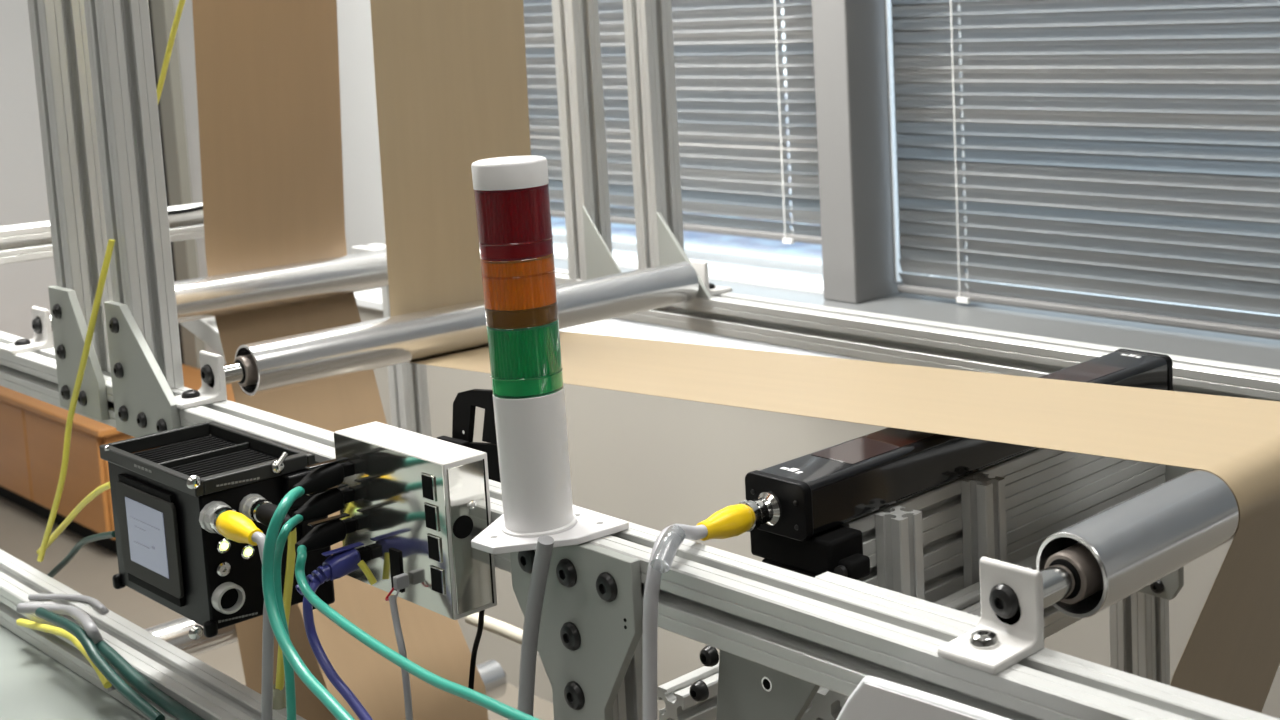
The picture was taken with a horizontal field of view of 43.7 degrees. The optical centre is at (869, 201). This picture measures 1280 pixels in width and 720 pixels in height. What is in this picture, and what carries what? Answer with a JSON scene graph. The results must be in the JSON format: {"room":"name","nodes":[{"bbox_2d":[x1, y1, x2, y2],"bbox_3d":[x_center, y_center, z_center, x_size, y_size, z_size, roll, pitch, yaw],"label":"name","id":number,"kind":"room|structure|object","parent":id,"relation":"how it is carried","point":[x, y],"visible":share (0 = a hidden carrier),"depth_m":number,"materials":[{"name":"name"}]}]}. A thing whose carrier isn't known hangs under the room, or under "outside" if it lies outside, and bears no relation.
{"room":"industrial laboratory","nodes":[
{"label":"industrial laboratory","id":0,"kind":"room"},
{"bbox_2d":[0,0,55,346],"bbox_3d":[-4.000,-0.289,3.392,0.100,2.750,4.850,4,10,42],"label":"wall","id":1,"kind":"structure","parent":0,"point":[23,190],"depth_m":4.85,"materials":[{"name":"grey paint"}]},
{"bbox_2d":[0,203,203,264],"bbox_3d":[-1.022,0.037,2.190,0.045,0.045,0.380,4,10,42],"label":"rail","id":2,"kind":"object","parent":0,"point":[28,241],"visible":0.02,"depth_m":2.08,"materials":[{"name":"silver metal"}]},
{"bbox_2d":[168,205,202,214],"bbox_3d":[-0.967,0.013,2.200,0.006,0.010,0.085,4,10,42],"label":"cable","id":3,"kind":"object","parent":2,"relation":"on","point":[172,212],"visible":0.59,"depth_m":2.20,"materials":[{"name":"black plastic"}]},
{"bbox_2d":[0,497,553,719],"bbox_3d":[-1.060,1.352,0.882,8.000,0.100,4.950,4,10,42],"label":"floor","id":4,"kind":"structure","parent":0,"point":[90,573],"depth_m":3.97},
{"bbox_2d":[0,624,147,719],"bbox_3d":[-0.812,0.859,1.300,1.350,0.754,0.510,4,10,42],"label":"work table","id":5,"kind":"object","parent":4,"relation":"on","point":[34,685],"visible":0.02,"depth_m":1.46,"materials":[{"name":"grey laminate"}]},
{"bbox_2d":[16,618,111,688],"bbox_3d":[-0.763,0.418,1.486,0.240,0.026,0.014,5,10,45],"label":"cable","id":6,"kind":"object","parent":5,"relation":"on","point":[50,629],"visible":0.67,"depth_m":1.48,"materials":[{"name":"yellow plastic"}]},
{"bbox_2d":[35,607,164,719],"bbox_3d":[-0.696,0.413,1.411,0.262,0.044,0.011,4,10,42],"label":"cable","id":7,"kind":"object","parent":5,"relation":"on","point":[119,684],"visible":1,"depth_m":1.40,"materials":[{"name":"teal plastic"}]},
{"bbox_2d":[95,640,204,719],"bbox_3d":[-0.609,0.422,1.347,0.252,0.029,0.011,4,10,42],"label":"cable","id":8,"kind":"object","parent":5,"relation":"on","point":[176,709],"visible":1,"depth_m":1.36,"materials":[{"name":"teal plastic"}]},
{"bbox_2d":[0,549,305,719],"bbox_3d":[-0.640,0.435,1.417,1.600,0.045,0.045,4,10,42],"label":"rail","id":9,"kind":"object","parent":5,"relation":"on","point":[211,694],"visible":0.66,"depth_m":1.45,"materials":[{"name":"silver metal"}]},
{"bbox_2d":[16,603,115,691],"bbox_3d":[-0.751,0.409,1.483,0.198,0.060,0.038,4,10,42],"label":"cable","id":10,"kind":"object","parent":9,"relation":"on","point":[86,622],"visible":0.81,"depth_m":1.51,"materials":[{"name":"grey plastic"}]},
{"bbox_2d":[28,594,108,613],"bbox_3d":[-0.783,0.412,1.574,0.108,0.046,0.055,1,8,25],"label":"cable","id":11,"kind":"object","parent":9,"relation":"on","point":[74,597],"visible":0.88,"depth_m":1.56,"materials":[{"name":"grey plastic"}]},
{"bbox_2d":[47,531,114,577],"bbox_3d":[-0.835,0.378,1.649,0.225,0.110,0.007,4,10,42],"label":"cable","id":12,"kind":"object","parent":9,"relation":"hanging from","point":[111,534],"visible":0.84,"depth_m":1.63,"materials":[{"name":"grey plastic"}]},
{"bbox_2d":[303,576,372,719],"bbox_3d":[-0.378,0.333,1.159,0.112,0.106,0.038,4,10,42],"label":"cable","id":13,"kind":"object","parent":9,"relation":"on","point":[337,682],"visible":0.86,"depth_m":1.16,"materials":[{"name":"blue plastic"}]},
{"bbox_2d":[145,617,237,656],"bbox_3d":[-0.752,0.537,2.145,0.052,0.052,0.680,4,10,42],"label":"roller","id":14,"kind":"object","parent":5,"relation":"attached to","point":[175,632],"visible":0.02,"depth_m":1.99,"materials":[{"name":"metal"}]},
{"bbox_2d":[0,364,234,553],"bbox_3d":[-2.190,0.704,4.553,1.070,0.360,0.490,4,10,42],"label":"base cabinet","id":15,"kind":"object","parent":4,"relation":"on","point":[32,430],"visible":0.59,"depth_m":4.27,"materials":[{"name":"orange wood"}]},
{"bbox_2d":[381,286,430,436],"bbox_3d":[-0.738,0.596,2.582,0.045,0.955,0.045,4,10,42],"label":"post","id":16,"kind":"object","parent":4,"relation":"on","point":[408,385],"visible":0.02,"depth_m":2.53,"materials":[{"name":"silver metal"}]},
{"bbox_2d":[351,243,1279,400],"bbox_3d":[0.258,0.153,1.601,2.950,0.091,0.052,4,10,42],"label":"rail","id":17,"kind":"object","parent":16,"relation":"on","point":[878,337],"depth_m":1.78,"materials":[{"name":"silver metal"}]},
{"bbox_2d":[552,0,612,279],"bbox_3d":[-0.412,-0.539,2.102,0.045,1.300,0.045,4,10,42],"label":"post","id":18,"kind":"object","parent":17,"relation":"on","point":[575,22],"visible":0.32,"depth_m":2.14,"materials":[{"name":"silver metal"}]},
{"bbox_2d":[582,206,621,278],"bbox_3d":[-0.355,0.060,2.112,0.092,0.105,0.003,4,10,42],"label":"corner gusset","id":19,"kind":"object","parent":17,"relation":"attached to","point":[600,262],"visible":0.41,"depth_m":2.13,"materials":[{"name":"grey metal"}]},
{"bbox_2d":[623,0,683,269],"bbox_3d":[-0.299,-0.530,1.999,0.045,1.300,0.045,4,10,42],"label":"post","id":20,"kind":"object","parent":17,"relation":"on","point":[648,27],"visible":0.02,"depth_m":2.04,"materials":[{"name":"silver metal"}]},
{"bbox_2d":[657,212,711,298],"bbox_3d":[-0.238,0.068,2.012,0.094,0.105,0.006,4,10,42],"label":"corner gusset","id":21,"kind":"object","parent":17,"relation":"attached to","point":[670,250],"visible":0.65,"depth_m":2.02,"materials":[{"name":"grey metal"}]},
{"bbox_2d":[613,633,642,719],"bbox_3d":[-0.171,0.750,1.175,0.045,0.955,0.045,4,10,42],"label":"post","id":22,"kind":"object","parent":4,"relation":"on","point":[628,703],"visible":0.17,"depth_m":1.11,"materials":[{"name":"silver metal"}]},
{"bbox_2d":[0,306,1279,719],"bbox_3d":[-0.262,0.225,1.183,2.750,0.091,0.060,4,10,42],"label":"rail","id":23,"kind":"object","parent":22,"relation":"on","point":[828,635],"depth_m":0.94,"materials":[{"name":"silver metal"}]},
{"bbox_2d":[27,0,112,370],"bbox_3d":[-0.865,-0.462,1.621,0.045,1.300,0.045,4,10,42],"label":"post","id":24,"kind":"object","parent":23,"relation":"on","point":[58,32],"visible":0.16,"depth_m":1.66,"materials":[{"name":"silver metal"}]},
{"bbox_2d":[37,481,109,553],"bbox_3d":[-0.831,0.332,1.637,0.220,0.122,0.007,4,10,42],"label":"cable","id":25,"kind":"object","parent":23,"relation":"hanging from","point":[106,486],"visible":0.87,"depth_m":1.62,"materials":[{"name":"yellow plastic"}]},
{"bbox_2d":[48,286,108,420],"bbox_3d":[-0.839,0.160,1.656,0.109,0.132,0.013,4,10,42],"label":"plate","id":26,"kind":"object","parent":23,"relation":"attached to","point":[69,326],"visible":0.95,"depth_m":1.65,"materials":[{"name":"grey metal"}]},
{"bbox_2d":[84,0,183,388],"bbox_3d":[-0.757,-0.454,1.523,0.045,1.300,0.045,4,10,42],"label":"post","id":27,"kind":"object","parent":23,"relation":"on","point":[119,39],"visible":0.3,"depth_m":1.56,"materials":[{"name":"silver metal"}]},
{"bbox_2d":[37,239,114,561],"bbox_3d":[-0.818,0.210,1.605,0.160,0.350,0.016,1,8,24],"label":"cable","id":28,"kind":"object","parent":27,"relation":"hanging from","point":[67,438],"visible":1,"depth_m":1.60,"materials":[{"name":"yellow plastic"}]},
{"bbox_2d":[156,0,185,103],"bbox_3d":[-0.727,-0.159,1.628,0.138,0.160,0.006,4,10,42],"label":"cable","id":29,"kind":"object","parent":27,"relation":"attached to","point":[181,3],"visible":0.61,"depth_m":1.62,"materials":[{"name":"yellow plastic"}]},
{"bbox_2d":[104,301,180,442],"bbox_3d":[-0.722,0.172,1.550,0.136,0.134,0.013,4,10,42],"label":"plate","id":30,"kind":"object","parent":23,"relation":"attached to","point":[145,403],"visible":0.91,"depth_m":1.55,"materials":[{"name":"grey metal"}]},
{"bbox_2d":[37,249,388,330],"bbox_3d":[-0.760,0.107,2.069,0.052,0.052,0.635,4,10,42],"label":"roller","id":31,"kind":"object","parent":23,"relation":"attached to","point":[246,290],"visible":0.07,"depth_m":2.03,"materials":[{"name":"metal"}]},
{"bbox_2d":[192,0,487,719],"bbox_3d":[-0.691,-0.158,1.958,0.277,2.000,0.195,4,10,42],"label":"paper","id":32,"kind":"object","parent":31,"relation":"hanging from","point":[268,79],"visible":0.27,"depth_m":2.04,"materials":[{"name":"beige paper"}]},
{"bbox_2d":[334,659,506,719],"bbox_3d":[-0.618,0.661,1.986,0.052,0.052,0.360,4,10,42],"label":"roller","id":33,"kind":"object","parent":32,"relation":"attached to","point":[493,676],"visible":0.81,"depth_m":2.08,"materials":[{"name":"metal"}]},
{"bbox_2d":[99,421,334,639],"bbox_3d":[-0.561,0.272,1.338,0.196,0.140,0.131,4,10,42],"label":"box","id":34,"kind":"object","parent":23,"relation":"attached to","point":[165,496],"visible":0.92,"depth_m":1.29,"materials":[{"name":"black"}]},
{"bbox_2d":[134,464,151,472],"bbox_3d":[-0.603,0.222,1.301,0.033,0.002,0.001,4,10,42],"label":"print","id":35,"kind":"object","parent":34,"relation":"on","point":[138,468],"depth_m":1.30,"materials":[{"name":"grey paint"}]},
{"bbox_2d":[199,501,230,532],"bbox_3d":[-0.518,0.252,1.247,0.014,0.025,0.025,4,10,42],"label":"socket","id":36,"kind":"object","parent":34,"relation":"attached to","point":[206,508],"depth_m":1.24,"materials":[{"name":"metal"}]},
{"bbox_2d":[211,582,244,613],"bbox_3d":[-0.515,0.319,1.259,0.010,0.024,0.024,4,10,42],"label":"socket","id":37,"kind":"object","parent":34,"relation":"attached to","point":[226,597],"depth_m":1.26,"materials":[{"name":"silver metal"}]},
{"bbox_2d":[210,507,262,545],"bbox_3d":[-0.492,0.254,1.223,0.059,0.022,0.022,4,10,42],"label":"plug","id":38,"kind":"object","parent":34,"relation":"attached to","point":[235,526],"visible":0.98,"depth_m":1.22,"materials":[{"name":"yellow plastic"}]},
{"bbox_2d":[251,531,273,719],"bbox_3d":[-0.467,0.344,1.214,0.048,0.184,0.012,4,10,42],"label":"cable","id":39,"kind":"object","parent":38,"relation":"hanging from","point":[258,537],"visible":0.52,"depth_m":1.22,"materials":[{"name":"grey plastic"}]},
{"bbox_2d":[218,612,257,622],"bbox_3d":[-0.511,0.336,1.268,0.001,0.004,0.032,4,10,42],"label":"print","id":40,"kind":"object","parent":34,"relation":"attached to","point":[223,617],"depth_m":1.27,"materials":[{"name":"grey paint"}]},
{"bbox_2d":[216,477,259,486],"bbox_3d":[-0.508,0.226,1.262,0.001,0.004,0.036,4,10,42],"label":"print","id":41,"kind":"object","parent":34,"relation":"on","point":[220,481],"depth_m":1.26,"materials":[{"name":"grey paint"}]},
{"bbox_2d":[239,494,264,519],"bbox_3d":[-0.498,0.248,1.270,0.014,0.021,0.021,4,10,42],"label":"socket","id":42,"kind":"object","parent":34,"relation":"attached to","point":[246,501],"depth_m":1.27,"materials":[{"name":"metal"}]},
{"bbox_2d":[250,499,295,531],"bbox_3d":[-0.473,0.251,1.247,0.053,0.019,0.018,4,10,42],"label":"plug","id":43,"kind":"object","parent":34,"relation":"attached to","point":[262,511],"visible":0.62,"depth_m":1.25,"materials":[{"name":"black plastic"}]},
{"bbox_2d":[275,528,296,690],"bbox_3d":[-0.478,0.357,1.279,0.074,0.215,0.012,4,10,42],"label":"cable","id":44,"kind":"object","parent":43,"relation":"hanging from","point":[292,537],"visible":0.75,"depth_m":1.27,"materials":[{"name":"yellow plastic"}]},
{"bbox_2d":[273,684,286,709],"bbox_3d":[-0.491,0.420,1.305,0.012,0.034,0.012,4,10,42],"label":"plug","id":45,"kind":"object","parent":44,"relation":"attached to","point":[279,697],"visible":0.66,"depth_m":1.30,"materials":[{"name":"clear plastic"}]},
{"bbox_2d":[334,421,496,619],"bbox_3d":[-0.350,0.242,1.202,0.157,0.118,0.040,4,10,42],"label":"switch","id":46,"kind":"object","parent":23,"relation":"attached to","point":[419,505],"visible":0.95,"depth_m":1.17,"materials":[{"name":"grey metal"}]},
{"bbox_2d":[292,457,354,495],"bbox_3d":[-0.419,0.211,1.202,0.018,0.021,0.047,4,10,42],"label":"plug","id":47,"kind":"object","parent":46,"relation":"attached to","point":[328,474],"visible":0.95,"depth_m":1.20,"materials":[{"name":"black plastic"}]},
{"bbox_2d":[293,483,354,524],"bbox_3d":[-0.421,0.232,1.207,0.018,0.021,0.047,4,10,42],"label":"plug","id":48,"kind":"object","parent":46,"relation":"attached to","point":[329,501],"visible":0.98,"depth_m":1.20,"materials":[{"name":"black plastic"}]},
{"bbox_2d":[274,514,302,719],"bbox_3d":[-0.431,0.317,1.176,0.018,0.165,0.075,-2,7,0],"label":"cable","id":49,"kind":"object","parent":48,"relation":"hanging from","point":[291,523],"visible":0.77,"depth_m":1.15,"materials":[{"name":"teal plastic"}]},
{"bbox_2d":[262,486,354,719],"bbox_3d":[-0.393,0.281,1.093,0.048,0.127,0.234,-6,8,-26],"label":"cable","id":50,"kind":"object","parent":48,"relation":"hanging from","point":[339,712],"visible":1,"depth_m":1.11,"materials":[{"name":"teal plastic"}]},
{"bbox_2d":[295,513,356,553],"bbox_3d":[-0.420,0.256,1.211,0.018,0.021,0.047,4,10,42],"label":"plug","id":51,"kind":"object","parent":46,"relation":"attached to","point":[332,530],"visible":0.94,"depth_m":1.21,"materials":[{"name":"black plastic"}]},
{"bbox_2d":[295,542,370,594],"bbox_3d":[-0.410,0.280,1.197,0.018,0.026,0.059,4,10,42],"label":"plug","id":52,"kind":"object","parent":46,"relation":"attached to","point":[342,561],"visible":0.84,"depth_m":1.20,"materials":[{"name":"blue plastic"}]},
{"bbox_2d":[357,560,376,584],"bbox_3d":[-0.387,0.285,1.206,0.014,0.020,0.005,-3,7,-7],"label":"cable","id":53,"kind":"object","parent":52,"relation":"attached to","point":[363,566],"visible":1,"depth_m":1.20,"materials":[{"name":"yellow plastic"}]},
{"bbox_2d":[295,545,540,719],"bbox_3d":[-0.300,0.289,1.022,0.030,0.028,0.454,-8,9,-37],"label":"cable","id":54,"kind":"object","parent":52,"relation":"attached to","point":[480,699],"visible":1,"depth_m":1.02,"materials":[{"name":"teal plastic"}]},
{"bbox_2d":[385,573,408,600],"bbox_3d":[-0.353,0.289,1.173,0.016,0.018,0.018,4,10,42],"label":"plug","id":55,"kind":"object","parent":46,"relation":"attached to","point":[401,581],"visible":1,"depth_m":1.17,"materials":[{"name":"grey plastic"}]},
{"bbox_2d":[389,595,412,719],"bbox_3d":[-0.346,0.348,1.158,0.006,0.111,0.032,-6,8,-29],"label":"cable","id":56,"kind":"object","parent":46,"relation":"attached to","point":[392,599],"visible":0.86,"depth_m":1.15,"materials":[{"name":"grey plastic"}]},
{"bbox_2d":[467,610,484,701],"bbox_3d":[-0.317,0.366,1.269,0.008,0.102,0.066,-6,8,-28],"label":"cable","id":57,"kind":"object","parent":46,"relation":"hanging from","point":[481,613],"visible":0.86,"depth_m":1.28,"materials":[{"name":"black plastic"}]},
{"bbox_2d":[208,261,698,395],"bbox_3d":[-0.437,0.137,1.776,0.052,0.052,0.635,4,10,42],"label":"roller","id":58,"kind":"object","parent":23,"relation":"attached to","point":[260,367],"visible":0.98,"depth_m":1.69,"materials":[{"name":"metal"}]},
{"bbox_2d":[437,389,500,482],"bbox_3d":[-0.329,0.213,1.311,0.093,0.122,0.018,4,10,42],"label":"bracket","id":59,"kind":"object","parent":23,"relation":"attached to","point":[465,403],"visible":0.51,"depth_m":1.31,"materials":[{"name":"black metal"}]},
{"bbox_2d":[471,506,628,553],"bbox_3d":[-0.234,0.231,1.104,0.092,0.005,0.091,4,10,42],"label":"mounting flange","id":60,"kind":"object","parent":23,"relation":"on","point":[590,525],"visible":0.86,"depth_m":1.09,"materials":[{"name":"white"}]},
{"bbox_2d":[471,156,576,537],"bbox_3d":[-0.240,0.100,1.090,0.056,0.261,0.052,-4,7,-11],"label":"tower","id":61,"kind":"object","parent":60,"relation":"on","point":[512,199],"visible":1,"depth_m":1.07,"materials":[{"name":"white plastic"}]},
{"bbox_2d":[518,535,553,715],"bbox_3d":[-0.231,0.307,1.082,0.053,0.165,0.011,4,10,42],"label":"cable","id":62,"kind":"object","parent":60,"relation":"hanging from","point":[545,543],"visible":0.96,"depth_m":1.08,"materials":[{"name":"grey plastic"}]},
{"bbox_2d":[510,542,642,719],"bbox_3d":[-0.206,0.335,1.102,0.140,0.199,0.013,4,10,42],"label":"plate","id":63,"kind":"object","parent":23,"relation":"attached to","point":[591,627],"visible":0.96,"depth_m":1.08,"materials":[{"name":"grey metal"}]},
{"bbox_2d":[642,524,707,719],"bbox_3d":[-0.126,0.285,1.049,0.021,0.141,0.090,1,8,26],"label":"cable","id":64,"kind":"object","parent":23,"relation":"hanging from","point":[653,577],"visible":0.88,"depth_m":1.01,"materials":[{"name":"grey plastic"}]},
{"bbox_2d":[650,525,685,572],"bbox_3d":[-0.131,0.225,1.012,0.014,0.023,0.034,0,7,14],"label":"clear tube","id":65,"kind":"object","parent":64,"relation":"attached to","point":[666,550],"visible":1,"depth_m":1.00,"materials":[{"name":"white"}]},
{"bbox_2d":[836,676,1010,719],"bbox_3d":[0.024,0.311,0.859,0.190,0.095,0.008,4,10,42],"label":"panel","id":66,"kind":"object","parent":23,"relation":"attached to","point":[874,698],"visible":1,"depth_m":0.86,"materials":[{"name":"white paint"}]},
{"bbox_2d":[997,469,1239,624],"bbox_3d":[0.291,0.192,1.117,0.052,0.052,0.635,4,10,42],"label":"roller","id":67,"kind":"object","parent":23,"relation":"attached to","point":[1092,564],"visible":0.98,"depth_m":0.95,"materials":[{"name":"metal"}]},
{"bbox_2d":[370,0,1279,712],"bbox_3d":[-0.083,-0.023,1.420,1.037,2.180,0.195,4,10,42],"label":"paper","id":68,"kind":"object","parent":67,"relation":"on","point":[451,75],"visible":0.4,"depth_m":1.45,"materials":[{"name":"beige paper"}]},
{"bbox_2d":[1109,592,1169,685],"bbox_3d":[0.288,0.673,1.651,0.045,0.955,0.045,4,10,42],"label":"post","id":69,"kind":"object","parent":4,"relation":"on","point":[1139,622],"visible":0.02,"depth_m":1.61,"materials":[{"name":"silver metal"}]},
{"bbox_2d":[657,662,718,719],"bbox_3d":[0.041,0.349,1.382,0.030,0.030,0.565,4,10,42],"label":"rail","id":70,"kind":"object","parent":69,"relation":"attached to","point":[679,703],"visible":0.24,"depth_m":1.18,"materials":[{"name":"silver metal"}]},
{"bbox_2d":[1137,566,1183,599],"bbox_3d":[0.284,0.300,1.554,0.052,0.190,0.015,4,10,42],"label":"corner gusset","id":71,"kind":"object","parent":69,"relation":"attached to","point":[1169,586],"visible":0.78,"depth_m":1.55,"materials":[{"name":"grey metal"}]},
{"bbox_3d":[-0.874,0.648,2.361,0.045,0.915,0.045,4,10,42],"label":"post","id":72,"kind":"object","parent":4,"relation":"on","visible":0},
{"bbox_2d":[180,317,223,355],"bbox_3d":[-0.981,0.181,2.326,0.244,0.082,0.040,4,10,42],"label":"diagonal brace","id":73,"kind":"object","parent":72,"relation":"attached to","point":[206,329],"visible":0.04,"depth_m":2.29,"materials":[{"name":"metal"}]},
{"bbox_2d":[174,0,385,364],"bbox_3d":[0.483,-0.338,2.442,7.800,2.750,0.200,4,10,42],"label":"wall","id":74,"kind":"structure","parent":0,"point":[362,181],"depth_m":3.98,"materials":[{"name":"grey paint"}]},
{"bbox_2d":[148,0,183,364],"bbox_3d":[-2.120,-0.516,4.657,0.050,2.750,0.020,4,10,42],"label":"trim","id":75,"kind":"structure","parent":74,"relation":"attached to","point":[149,1],"depth_m":4.70,"materials":[{"name":"black"}]},
{"bbox_2d":[150,0,205,368],"bbox_3d":[-2.072,-0.512,4.607,0.088,2.750,0.030,4,10,42],"label":"trim","id":76,"kind":"structure","parent":74,"relation":"attached to","point":[163,11],"depth_m":4.63,"materials":[{"name":"grey"}]},
{"bbox_2d":[354,288,883,362],"bbox_3d":[0.298,0.304,2.366,4.140,0.020,0.310,4,10,42],"label":"trim","id":77,"kind":"structure","parent":74,"relation":"attached to","point":[372,298],"depth_m":2.94,"materials":[{"name":"white paint"}]},
{"bbox_2d":[523,0,821,244],"bbox_3d":[-0.525,-0.649,3.115,1.272,1.405,0.040,4,10,42],"label":"window blind","id":78,"kind":"object","parent":74,"relation":"attached to","point":[730,78],"visible":0.35,"depth_m":2.96,"materials":[{"name":"grey"}]},
{"bbox_2d":[552,229,822,272],"bbox_3d":[-0.494,-0.625,3.179,1.334,1.490,0.121,4,10,42],"label":"window","id":79,"kind":"structure","parent":74,"relation":"in","point":[693,251],"depth_m":3.11,"materials":[{"name":"white glass"}]},
{"bbox_2d":[553,241,823,292],"bbox_3d":[-0.502,0.117,3.232,1.334,0.006,0.125,4,10,42],"label":"trim","id":80,"kind":"structure","parent":74,"relation":"attached to","point":[721,270],"depth_m":2.97,"materials":[{"name":"white paint"}]},
{"bbox_2d":[357,306,1279,719],"bbox_3d":[0.316,0.683,2.417,4.100,0.745,0.300,4,10,42],"label":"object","id":81,"kind":"structure","parent":74,"relation":"attached to","point":[658,463],"depth_m":2.81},
{"bbox_2d":[380,227,1279,369],"bbox_3d":[0.402,0.196,2.472,3.800,0.030,0.390,4,10,42],"label":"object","id":82,"kind":"structure","parent":74,"relation":"attached to","point":[1224,347],"depth_m":2.44,"materials":[{"name":"grey"}]},
{"bbox_2d":[811,0,967,303],"bbox_3d":[0.029,-0.785,2.689,0.079,1.890,0.345,4,10,42],"label":"window frame","id":83,"kind":"structure","parent":74,"relation":"attached to","point":[850,36],"depth_m":2.65,"materials":[{"name":"grey paint"}]},
{"bbox_2d":[885,0,1279,315],"bbox_3d":[0.903,-0.519,1.911,2.287,1.490,0.121,4,10,42],"label":"window","id":84,"kind":"structure","parent":74,"relation":"in","point":[898,270],"depth_m":2.69,"materials":[{"name":"white paint"}]},
{"bbox_2d":[891,0,1279,339],"bbox_3d":[0.859,-0.510,1.865,2.249,1.474,0.040,4,10,42],"label":"window blind","id":85,"kind":"object","parent":84,"relation":"attached to","point":[1120,148],"visible":1,"depth_m":2.41,"materials":[{"name":"grey"}]},
{"bbox_2d":[235,604,335,719],"bbox_3d":[-0.711,0.724,2.117,0.092,0.414,0.235,4,10,42],"label":"paper","id":86,"kind":"object","parent":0,"point":[249,632],"visible":0.02,"depth_m":2.08,"materials":[{"name":"brown paper"}]},
{"bbox_2d":[464,612,522,644],"bbox_3d":[-0.402,0.503,1.817,0.217,0.025,0.016,4,10,42],"label":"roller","id":87,"kind":"object","parent":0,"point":[508,631],"visible":0.49,"depth_m":1.84,"materials":[{"name":"beige"}]},
{"bbox_3d":[0.124,0.342,1.334,0.030,0.030,0.432,4,10,42],"label":"beam","id":88,"kind":"structure","parent":0,"visible":0},
{"bbox_2d":[875,506,924,599],"bbox_3d":[0.028,0.423,1.194,0.026,0.384,0.026,4,10,42],"label":"post","id":89,"kind":"object","parent":88,"relation":"attached to","point":[899,535],"visible":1,"depth_m":1.17,"materials":[{"name":"metal"}]},
{"bbox_2d":[801,554,1081,719],"bbox_3d":[0.162,0.311,1.282,0.045,0.045,0.580,4,10,42],"label":"rail","id":90,"kind":"object","parent":89,"relation":"attached to","point":[827,704],"visible":0.1,"depth_m":1.19,"materials":[{"name":"silver metal"}]},
{"bbox_2d":[690,645,819,719],"bbox_3d":[-0.073,0.332,1.077,0.145,0.104,0.016,4,10,42],"label":"plate","id":91,"kind":"object","parent":90,"relation":"attached to","point":[747,689],"visible":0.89,"depth_m":1.09,"materials":[{"name":"grey metal"}]},
{"bbox_2d":[961,473,1006,587],"bbox_3d":[0.097,0.411,1.269,0.026,0.384,0.026,4,10,42],"label":"post","id":92,"kind":"object","parent":90,"relation":"attached to","point":[983,497],"visible":0.5,"depth_m":1.24,"materials":[{"name":"metal"}]},
{"bbox_2d":[932,553,1036,602],"bbox_3d":[0.123,0.313,1.330,0.030,0.030,0.432,4,10,42],"label":"beam","id":93,"kind":"structure","parent":88,"relation":"on","point":[1036,553],"depth_m":1.25,"materials":[{"name":"metal"}]},
{"bbox_2d":[924,464,1165,601],"bbox_3d":[0.122,0.284,1.327,0.030,0.030,0.432,4,10,42],"label":"beam","id":94,"kind":"structure","parent":93,"relation":"on","point":[943,578],"depth_m":1.33,"materials":[{"name":"metal"}]},
{"bbox_2d":[858,457,1158,585],"bbox_3d":[0.121,0.255,1.323,0.030,0.030,0.432,4,10,42],"label":"beam","id":95,"kind":"structure","parent":94,"relation":"on","point":[942,542],"depth_m":1.33,"materials":[{"name":"metal"}]},
{"bbox_2d":[842,448,1102,555],"bbox_3d":[0.120,0.225,1.319,0.030,0.030,0.432,4,10,42],"label":"beam","id":96,"kind":"structure","parent":95,"relation":"on","point":[940,505],"depth_m":1.27,"materials":[{"name":"metal"}]},
{"bbox_2d":[750,525,869,579],"bbox_3d":[-0.041,0.267,1.150,0.098,0.059,0.036,4,10,42],"label":"mount","id":97,"kind":"object","parent":96,"relation":"attached to","point":[838,550],"visible":0.62,"depth_m":1.13,"materials":[{"name":"black plastic"}]},
{"bbox_2d":[745,349,1172,540],"bbox_3d":[0.089,0.192,1.301,0.062,0.042,0.510,4,10,42],"label":"bar","id":98,"kind":"object","parent":96,"relation":"on","point":[801,498],"visible":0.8,"depth_m":1.18,"materials":[{"name":"black"}]},
{"bbox_2d":[696,500,762,540],"bbox_3d":[-0.100,0.226,1.100,0.022,0.022,0.052,4,10,42],"label":"plug","id":99,"kind":"object","parent":98,"relation":"attached to","point":[740,518],"visible":0.98,"depth_m":1.09,"materials":[{"name":"yellow plastic"}]},
{"bbox_2d":[752,491,781,525],"bbox_3d":[-0.078,0.222,1.125,0.025,0.025,0.020,4,10,42],"label":"socket","id":100,"kind":"object","parent":98,"relation":"attached to","point":[770,502],"depth_m":1.12,"materials":[{"name":"silver metal"}]},
{"bbox_2d":[1164,465,1192,481],"bbox_3d":[0.290,0.252,1.470,0.085,0.115,0.012,4,10,42],"label":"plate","id":101,"kind":"object","parent":96,"relation":"attached to","point":[1172,472],"visible":0.02,"depth_m":1.47,"materials":[{"name":"grey metal"}]},
{"label":"outside","id":102,"kind":"structure","parent":0,"visible":0},
{"bbox_2d":[550,84,821,255],"bbox_3d":[13.417,-0.379,37.114,110.000,0.100,67.600,4,10,42],"label":"ground","id":103,"kind":"structure","parent":102,"point":[689,236],"depth_m":32.27,"materials":[{"name":"white"}]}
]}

